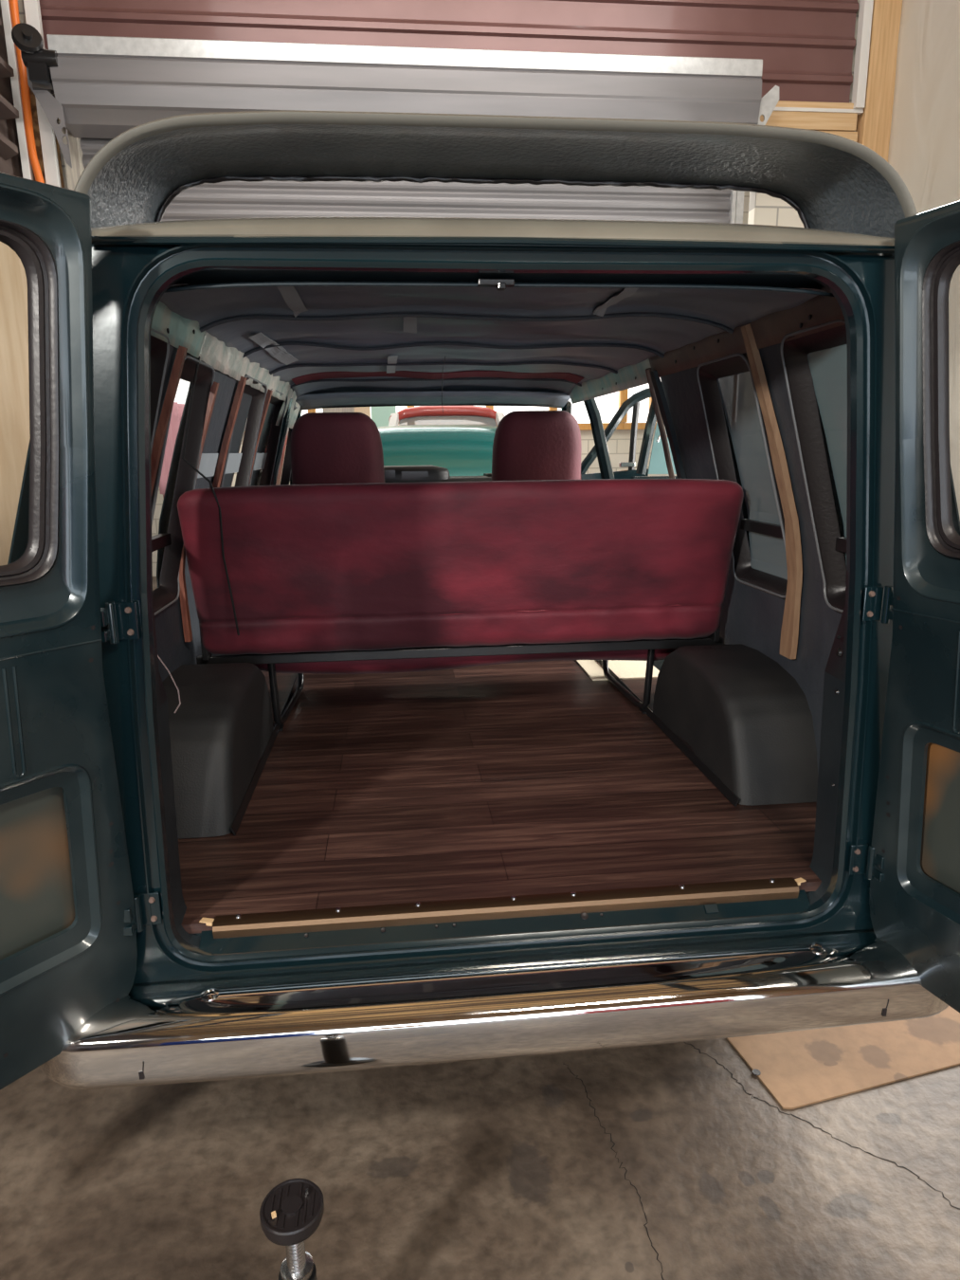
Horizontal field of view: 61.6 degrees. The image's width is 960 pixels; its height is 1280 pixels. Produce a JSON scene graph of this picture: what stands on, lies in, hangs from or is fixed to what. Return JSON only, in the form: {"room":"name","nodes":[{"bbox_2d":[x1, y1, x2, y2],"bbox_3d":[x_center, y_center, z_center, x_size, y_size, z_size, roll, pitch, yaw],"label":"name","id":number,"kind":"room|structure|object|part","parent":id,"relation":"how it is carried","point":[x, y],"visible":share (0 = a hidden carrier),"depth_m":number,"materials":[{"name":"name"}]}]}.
{"room":"garage","nodes":[
{"label":"garage","id":0,"kind":"room"},
{"bbox_2d":[0,0,22,177],"bbox_3d":[-2.806,-1.503,0.696,0.210,6.200,11.600,-2,13,-6],"label":"wall","id":1,"kind":"structure","parent":0,"point":[10,163],"depth_m":5.79,"materials":[{"name":"brown wood"}]},
{"bbox_2d":[0,0,34,180],"bbox_3d":[-3.330,-4.022,5.778,0.052,3.400,0.060,-2,13,-6],"label":"strip","id":2,"kind":"object","parent":1,"relation":"attached to","point":[27,168],"visible":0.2,"depth_m":5.77,"materials":[{"name":"white paint"}]},
{"bbox_2d":[23,0,61,187],"bbox_3d":[-3.177,-4.037,5.834,0.090,3.400,0.055,-2,13,-6],"label":"stud","id":3,"kind":"object","parent":1,"relation":"attached to","point":[32,10],"visible":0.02,"depth_m":5.89,"materials":[{"name":"white paint"}]},
{"bbox_2d":[8,0,44,182],"bbox_3d":[-3.247,-3.761,5.842,0.114,2.205,0.056,-2,13,-6],"label":"conduit","id":4,"kind":"object","parent":3,"relation":"attached to","point":[13,4],"visible":0.63,"depth_m":5.80,"materials":[{"name":"orange"}]},
{"bbox_2d":[18,0,859,227],"bbox_3d":[-0.011,-2.957,6.638,7.000,6.150,0.120,-2,13,-6],"label":"wall","id":5,"kind":"structure","parent":0,"point":[764,209],"depth_m":6.69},
{"bbox_2d":[29,87,64,187],"bbox_3d":[-3.277,-3.304,6.110,0.255,1.850,0.040,-2,13,-6],"label":"panel","id":6,"kind":"object","parent":5,"relation":"attached to","point":[36,130],"visible":0.02,"depth_m":6.00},
{"bbox_2d":[38,0,859,103],"bbox_3d":[-0.123,-4.889,6.053,6.240,1.605,0.034,-2,13,-6],"label":"corrugated panel","id":7,"kind":"object","parent":5,"relation":"attached to","point":[806,47],"visible":0.55,"depth_m":6.16,"materials":[{"name":"red metal"}]},
{"bbox_2d":[760,100,858,131],"bbox_3d":[2.628,-4.216,6.504,0.832,0.197,0.090,-2,13,-6],"label":"plank","id":8,"kind":"object","parent":5,"relation":"attached to","point":[810,120],"visible":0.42,"depth_m":6.47,"materials":[{"name":"brown wood"}]},
{"bbox_2d":[773,107,863,114],"bbox_3d":[2.659,-4.246,6.465,0.850,0.025,0.040,-2,13,-6],"label":"trim","id":9,"kind":"structure","parent":5,"relation":"attached to","point":[796,109],"depth_m":6.45,"materials":[{"name":"white paint"}]},
{"bbox_2d":[821,130,858,142],"bbox_3d":[2.640,-4.010,6.556,0.852,0.214,0.085,-2,13,-6],"label":"plank","id":10,"kind":"object","parent":5,"relation":"attached to","point":[853,136],"visible":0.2,"depth_m":6.53,"materials":[{"name":"brown wood"}]},
{"bbox_2d":[851,0,874,109],"bbox_3d":[3.031,-5.099,6.294,0.072,1.700,0.080,-2,13,-6],"label":"trim","id":11,"kind":"structure","parent":5,"relation":"attached to","point":[866,12],"depth_m":6.37,"materials":[{"name":"white paint"}]},
{"bbox_2d":[856,0,902,162],"bbox_3d":[3.198,-4.847,6.402,0.233,2.245,0.120,-2,13,-6],"label":"timber post","id":12,"kind":"object","parent":5,"relation":"attached to","point":[874,124],"visible":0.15,"depth_m":6.43,"materials":[{"name":"brown wood"}]},
{"bbox_2d":[151,191,749,576],"bbox_3d":[-0.485,-4.031,11.138,14.000,6.100,0.200,-2,13,-6],"label":"wall","id":13,"kind":"structure","parent":0,"point":[619,443],"depth_m":11.56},
{"bbox_2d":[174,379,189,403],"bbox_3d":[-4.452,-3.855,10.640,1.798,2.215,0.105,-2,13,-6],"label":"window","id":14,"kind":"structure","parent":13,"relation":"in","point":[183,386],"depth_m":10.85,"materials":[{"name":"white"}]},
{"bbox_2d":[301,409,311,415],"bbox_3d":[-2.935,-3.909,10.787,1.248,2.215,0.105,-2,13,-6],"label":"window","id":15,"kind":"structure","parent":13,"relation":"in","point":[304,411],"depth_m":11.06,"materials":[{"name":"white glass"}]},
{"bbox_3d":[-2.940,-3.917,10.834,1.150,2.030,0.010,-2,13,-6],"label":"pane","id":16,"kind":"part","parent":15,"relation":"part of","materials":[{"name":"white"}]},
{"bbox_2d":[311,405,410,425],"bbox_3d":[-1.642,-3.955,10.912,1.348,2.215,0.105,-2,13,-6],"label":"window","id":17,"kind":"structure","parent":13,"relation":"in","point":[398,408],"depth_m":11.16,"materials":[{"name":"white"}]},
{"bbox_3d":[-1.647,-3.964,10.959,1.250,2.030,0.010,-2,13,-6],"label":"pane","id":18,"kind":"part","parent":17,"relation":"part of","materials":[{"name":"white"}]},
{"bbox_2d":[410,405,490,408],"bbox_3d":[-0.423,-3.999,11.030,1.098,2.215,0.105,-2,13,-6],"label":"window","id":19,"kind":"structure","parent":13,"relation":"in","point":[411,406],"depth_m":11.21,"materials":[{"name":"white"}]},
{"bbox_2d":[490,405,553,426],"bbox_3d":[0.571,-4.035,11.127,0.898,2.215,0.105,-2,13,-6],"label":"window","id":20,"kind":"structure","parent":13,"relation":"in","point":[505,410],"depth_m":11.34,"materials":[{"name":"white"}]},
{"bbox_3d":[0.566,-4.043,11.173,0.800,2.030,0.010,-2,13,-6],"label":"pane","id":21,"kind":"part","parent":20,"relation":"part of","materials":[{"name":"white"}]},
{"bbox_2d":[553,389,624,430],"bbox_3d":[1.520,-4.069,11.219,1.006,2.215,0.105,-2,13,-6],"label":"window","id":22,"kind":"structure","parent":13,"relation":"in","point":[609,405],"depth_m":11.45,"materials":[{"name":"white"}]},
{"bbox_3d":[1.516,-4.077,11.265,0.908,2.030,0.010,-2,13,-6],"label":"pane","id":23,"kind":"part","parent":22,"relation":"part of","materials":[{"name":"white"}]},
{"bbox_2d":[623,383,652,429],"bbox_3d":[2.241,-4.095,11.289,0.440,2.215,0.105,-2,13,-6],"label":"window","id":24,"kind":"structure","parent":13,"relation":"in","point":[645,405],"depth_m":11.49,"materials":[{"name":"white"}]},
{"bbox_3d":[2.237,-4.103,11.335,0.342,2.030,0.010,-2,13,-6],"label":"pane","id":25,"kind":"part","parent":24,"relation":"part of","materials":[{"name":"white"}]},
{"bbox_2d":[0,576,959,1279],"bbox_3d":[0.485,0.832,3.961,10.000,0.121,18.000,-2,13,-6],"label":"floor","id":26,"kind":"structure","parent":0,"point":[669,1161],"depth_m":1.91,"materials":[{"name":"concrete"}]},
{"bbox_2d":[0,241,30,566],"bbox_3d":[-3.006,-0.986,5.079,0.020,3.000,2.500,-2,13,-6],"label":"plywood sheet","id":27,"kind":"object","parent":26,"relation":"on","point":[14,383],"visible":0.25,"depth_m":5.22,"materials":[{"name":"beige wood"}]},
{"bbox_2d":[259,1178,324,1279],"bbox_3d":[-0.305,1.149,1.372,0.200,0.463,0.200,-2,13,-6],"label":"jack","id":28,"kind":"object","parent":26,"relation":"on","point":[299,1214],"visible":1,"depth_m":1.32,"materials":[{"name":"black rubber"}]},
{"bbox_2d":[271,1210,276,1219],"bbox_3d":[-0.332,0.926,1.299,0.007,0.006,0.007,-8,15,-28],"label":"chip","id":29,"kind":"object","parent":28,"relation":"on","point":[273,1214],"visible":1,"depth_m":1.30,"materials":[{"name":"brown wood"}]},
{"bbox_2d":[322,407,354,412],"bbox_3d":[-1.862,-2.249,10.840,0.410,2.800,0.050,-2,13,-6],"label":"wooden board","id":30,"kind":"object","parent":26,"relation":"on","point":[328,410],"visible":0.02,"depth_m":10.63,"materials":[{"name":"beige wood"}]},
{"bbox_2d":[354,406,370,417],"bbox_3d":[-1.560,-2.271,10.919,0.213,2.800,0.050,-2,13,-6],"label":"wooden board","id":31,"kind":"object","parent":26,"relation":"on","point":[364,410],"visible":0.02,"depth_m":10.71,"materials":[{"name":"brown wood"}]},
{"bbox_2d":[371,405,396,426],"bbox_3d":[-1.284,-2.292,10.994,0.329,2.800,0.050,-2,13,-6],"label":"wall panel","id":32,"kind":"object","parent":26,"relation":"on","point":[380,415],"visible":0.02,"depth_m":10.80,"materials":[{"name":"green"}]},
{"bbox_2d":[11,22,779,223],"bbox_3d":[-0.431,-2.108,6.377,5.448,4.527,0.534,-2,13,-6],"label":"roller shutter","id":33,"kind":"object","parent":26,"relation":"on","point":[103,87],"visible":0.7,"depth_m":5.85,"materials":[{"name":"silver metal"}]},
{"bbox_2d":[59,119,84,190],"bbox_3d":[-3.011,-3.211,6.067,0.107,1.680,0.080,-2,13,-6],"label":"timber post","id":34,"kind":"object","parent":33,"relation":"attached to","point":[73,174],"visible":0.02,"depth_m":5.96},
{"bbox_2d":[388,405,504,426],"bbox_3d":[-0.419,-1.769,10.056,1.761,2.187,1.730,-2,13,-6],"label":"vehicle","id":35,"kind":"object","parent":26,"relation":"on","point":[476,415],"visible":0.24,"depth_m":9.27,"materials":[{"name":"red paint"}]},
{"bbox_2d":[377,424,497,475],"bbox_3d":[-0.320,-1.291,5.774,1.443,0.501,0.612,-2,13,-6],"label":"hood","id":36,"kind":"object","parent":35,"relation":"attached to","point":[463,449],"depth_m":5.77,"materials":[{"name":"teal metal"}]},
{"bbox_2d":[0,109,959,1089],"bbox_3d":[0.019,-0.313,3.607,2.934,2.283,5.374,-2,13,-6],"label":"van","id":37,"kind":"object","parent":26,"relation":"on","point":[512,859],"visible":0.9,"depth_m":1.76,"materials":[{"name":"teal paint"}]},
{"bbox_3d":[-0.900,0.102,1.248,0.201,1.573,0.715,9,16,35],"label":"door","id":38,"kind":"part","parent":37,"relation":"part of","materials":[{"name":"teal paint"}]},
{"bbox_3d":[-1.073,-0.463,3.830,0.216,1.501,4.550,-2,13,-6],"label":"panel","id":39,"kind":"part","parent":37,"relation":"part of","materials":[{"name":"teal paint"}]},
{"bbox_2d":[157,655,181,713],"bbox_3d":[-0.721,0.101,1.866,0.044,0.147,0.007,-10,16,-35],"label":"wire","id":40,"kind":"object","parent":37,"relation":"hanging from","point":[157,655],"visible":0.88,"depth_m":1.87,"materials":[{"name":"grey"}]},
{"bbox_3d":[-0.741,-0.750,1.899,0.040,0.082,0.750,-2,13,-6],"label":"roof rail","id":41,"kind":"part","parent":37,"relation":"part of","materials":[{"name":"teal metal"}]},
{"bbox_2d":[182,356,239,635],"bbox_3d":[-0.836,-0.406,2.460,0.096,0.852,0.207,-2,13,-6],"label":"cable","id":42,"kind":"object","parent":37,"relation":"hanging from","point":[198,358],"visible":1,"depth_m":2.46,"materials":[{"name":"black plastic"}]},
{"bbox_2d":[290,412,384,484],"bbox_3d":[-0.761,-0.628,4.510,0.520,1.215,0.772,-2,13,-6],"label":"seat","id":43,"kind":"object","parent":37,"relation":"on","point":[326,448],"visible":0.35,"depth_m":4.07,"materials":[{"name":"red fabric"}]},
{"bbox_3d":[-0.482,-1.017,4.961,0.320,0.060,0.010,-2,13,-6],"label":"instrument panel","id":44,"kind":"part","parent":37,"relation":"part of","materials":[{"name":"grey plastic"}]},
{"bbox_3d":[-0.276,-1.403,4.764,1.601,0.059,0.044,-2,13,-6],"label":"windscreen frame","id":45,"kind":"part","parent":37,"relation":"part of","materials":[{"name":"teal paint"}]},
{"bbox_2d":[441,356,445,412],"bbox_3d":[-0.133,-0.944,2.982,0.007,0.201,0.036,-9,15,-31],"label":"wire","id":46,"kind":"object","parent":37,"relation":"hanging from","point":[445,356],"visible":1,"depth_m":3.00,"materials":[{"name":"black plastic"}]},
{"bbox_2d":[177,478,744,731],"bbox_3d":[-0.071,-0.159,3.107,1.900,0.915,0.954,-2,13,-6],"label":"seat","id":47,"kind":"object","parent":37,"relation":"on","point":[372,577],"visible":1,"depth_m":2.68,"materials":[{"name":"red fabric"}]},
{"bbox_3d":[-0.948,-0.012,2.777,0.020,0.160,0.050,-2,13,-6],"label":"hinge plate","id":48,"kind":"part","parent":47,"relation":"part of","materials":[{"name":"black metal"}]},
{"bbox_3d":[-0.772,0.128,3.241,0.033,0.312,0.607,-1,13,-2],"label":"leg","id":49,"kind":"part","parent":47,"relation":"part of","materials":[{"name":"black metal"}]},
{"bbox_3d":[-0.076,0.025,3.231,1.900,0.150,0.665,-2,13,-6],"label":"frame rail","id":50,"kind":"part","parent":47,"relation":"part of","materials":[{"name":"black metal"}]},
{"bbox_3d":[-0.040,-0.248,2.760,1.839,0.585,0.316,-2,13,-6],"label":"seat","id":51,"kind":"part","parent":47,"relation":"part of","materials":[{"name":"red fabric"}]},
{"bbox_2d":[255,646,676,674],"bbox_3d":[-0.065,0.004,3.318,1.700,0.279,0.620,-2,13,-6],"label":"seat cushion","id":52,"kind":"object","parent":47,"relation":"on","point":[390,666],"depth_m":3.03,"materials":[{"name":"red fabric"}]},
{"bbox_3d":[0.610,0.078,3.375,0.033,0.312,0.607,-3,13,-9],"label":"leg","id":53,"kind":"part","parent":47,"relation":"part of","materials":[{"name":"black metal"}]},
{"bbox_3d":[0.862,-0.077,2.953,0.020,0.160,0.050,-2,13,-6],"label":"hinge plate","id":54,"kind":"part","parent":47,"relation":"part of","materials":[{"name":"black metal"}]},
{"bbox_3d":[-0.112,-1.155,3.166,1.530,0.084,3.522,-2,13,-6],"label":"roof panel","id":55,"kind":"part","parent":37,"relation":"part of","materials":[{"name":"beige paint"}]},
{"bbox_3d":[0.067,-0.726,1.474,1.520,0.020,0.019,-2,13,-6],"label":"drip rail","id":56,"kind":"part","parent":37,"relation":"part of","materials":[{"name":"metal"}]},
{"bbox_3d":[0.073,-0.011,1.685,1.804,1.510,0.066,-2,13,-6],"label":"door frame","id":57,"kind":"part","parent":37,"relation":"part of","materials":[{"name":"teal paint"}]},
{"bbox_3d":[0.056,0.586,2.075,1.500,0.037,0.536,-2,13,-6],"label":"door sill","id":58,"kind":"part","parent":37,"relation":"part of","materials":[{"name":"beige metal"}]},
{"bbox_2d":[492,410,582,480],"bbox_3d":[0.283,-0.666,4.611,0.520,1.215,0.772,-2,13,-6],"label":"seat","id":59,"kind":"object","parent":37,"relation":"on","point":[528,445],"visible":0.34,"depth_m":4.17,"materials":[{"name":"red fabric"}]},
{"bbox_3d":[0.584,-1.225,3.846,0.044,0.107,1.514,-2,13,-6],"label":"roof rail","id":60,"kind":"part","parent":37,"relation":"part of","materials":[{"name":"metal"}]},
{"bbox_3d":[0.891,-0.681,5.457,0.450,0.934,0.080,-2,13,-6],"label":"door panel","id":61,"kind":"part","parent":37,"relation":"part of","materials":[{"name":"teal paint"}]},
{"bbox_3d":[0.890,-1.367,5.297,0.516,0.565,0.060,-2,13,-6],"label":"passenger door","id":62,"kind":"part","parent":37,"relation":"part of","materials":[{"name":"teal paint"}]},
{"bbox_2d":[575,659,659,680],"bbox_3d":[0.643,0.104,3.932,0.340,0.008,0.620,-2,13,-6],"label":"floor mat","id":63,"kind":"object","parent":37,"relation":"on","point":[624,669],"visible":0.31,"depth_m":3.77,"materials":[{"name":"beige"}]},
{"bbox_3d":[0.970,-1.154,5.304,0.100,0.030,0.040,-2,13,-6],"label":"door handle","id":64,"kind":"part","parent":37,"relation":"part of","materials":[{"name":"silver metal"}]},
{"bbox_3d":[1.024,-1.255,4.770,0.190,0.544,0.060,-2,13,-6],"label":"cargo door","id":65,"kind":"part","parent":37,"relation":"part of","materials":[{"name":"teal paint"}]},
{"bbox_3d":[1.134,-0.357,5.011,0.420,1.300,0.050,-2,13,-6],"label":"door panel","id":66,"kind":"part","parent":37,"relation":"part of","materials":[{"name":"paint"}]},
{"bbox_3d":[0.746,-0.428,3.311,0.239,1.305,0.040,-8,15,-29],"label":"door edge trim","id":67,"kind":"part","parent":37,"relation":"part of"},
{"bbox_3d":[1.174,-1.250,4.797,0.341,0.520,0.010,-2,13,-6],"label":"door glass","id":68,"kind":"part","parent":37,"relation":"part of","materials":[{"name":"teal"}]},
{"bbox_3d":[0.539,0.625,1.877,0.030,0.014,0.018,-2,13,-6],"label":"striker plate","id":69,"kind":"part","parent":37,"relation":"part of","materials":[{"name":"teal paint"}]},
{"bbox_3d":[0.736,-0.888,2.397,0.038,0.087,1.475,-2,13,-6],"label":"roof rail","id":70,"kind":"part","parent":37,"relation":"part of","materials":[{"name":"brown wood"}]},
{"bbox_3d":[0.902,-0.191,2.559,0.216,1.501,1.560,-2,13,-6],"label":"panel","id":71,"kind":"part","parent":37,"relation":"part of","materials":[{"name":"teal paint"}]},
{"bbox_3d":[0.990,0.045,1.392,0.175,1.575,0.715,-6,14,-20],"label":"door","id":72,"kind":"part","parent":37,"relation":"part of","materials":[{"name":"teal paint"}]},
{"bbox_2d":[727,1005,959,1109],"bbox_3d":[1.072,1.130,2.376,0.920,0.006,0.565,-2,13,-6],"label":"cardboard sheet","id":73,"kind":"object","parent":26,"relation":"on","point":[799,1069],"visible":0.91,"depth_m":2.25,"materials":[{"name":"brown cardboard"}]},
{"bbox_2d":[888,0,959,518],"bbox_3d":[3.932,-1.763,1.320,0.121,6.051,11.352,-2,13,-6],"label":"wall","id":74,"kind":"structure","parent":0,"point":[924,145],"depth_m":6.02,"materials":[{"name":"beige wood"}]},
{"label":"outside","id":75,"kind":"structure","parent":0,"visible":0},
{"bbox_2d":[159,402,184,497],"bbox_3d":[-2.313,-1.410,6.073,0.066,0.747,0.903,-2,13,-6],"label":"hanging cloth","id":76,"kind":"object","parent":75,"point":[177,409],"visible":0.25,"depth_m":5.92,"materials":[{"name":"pink fabric"}]}
]}

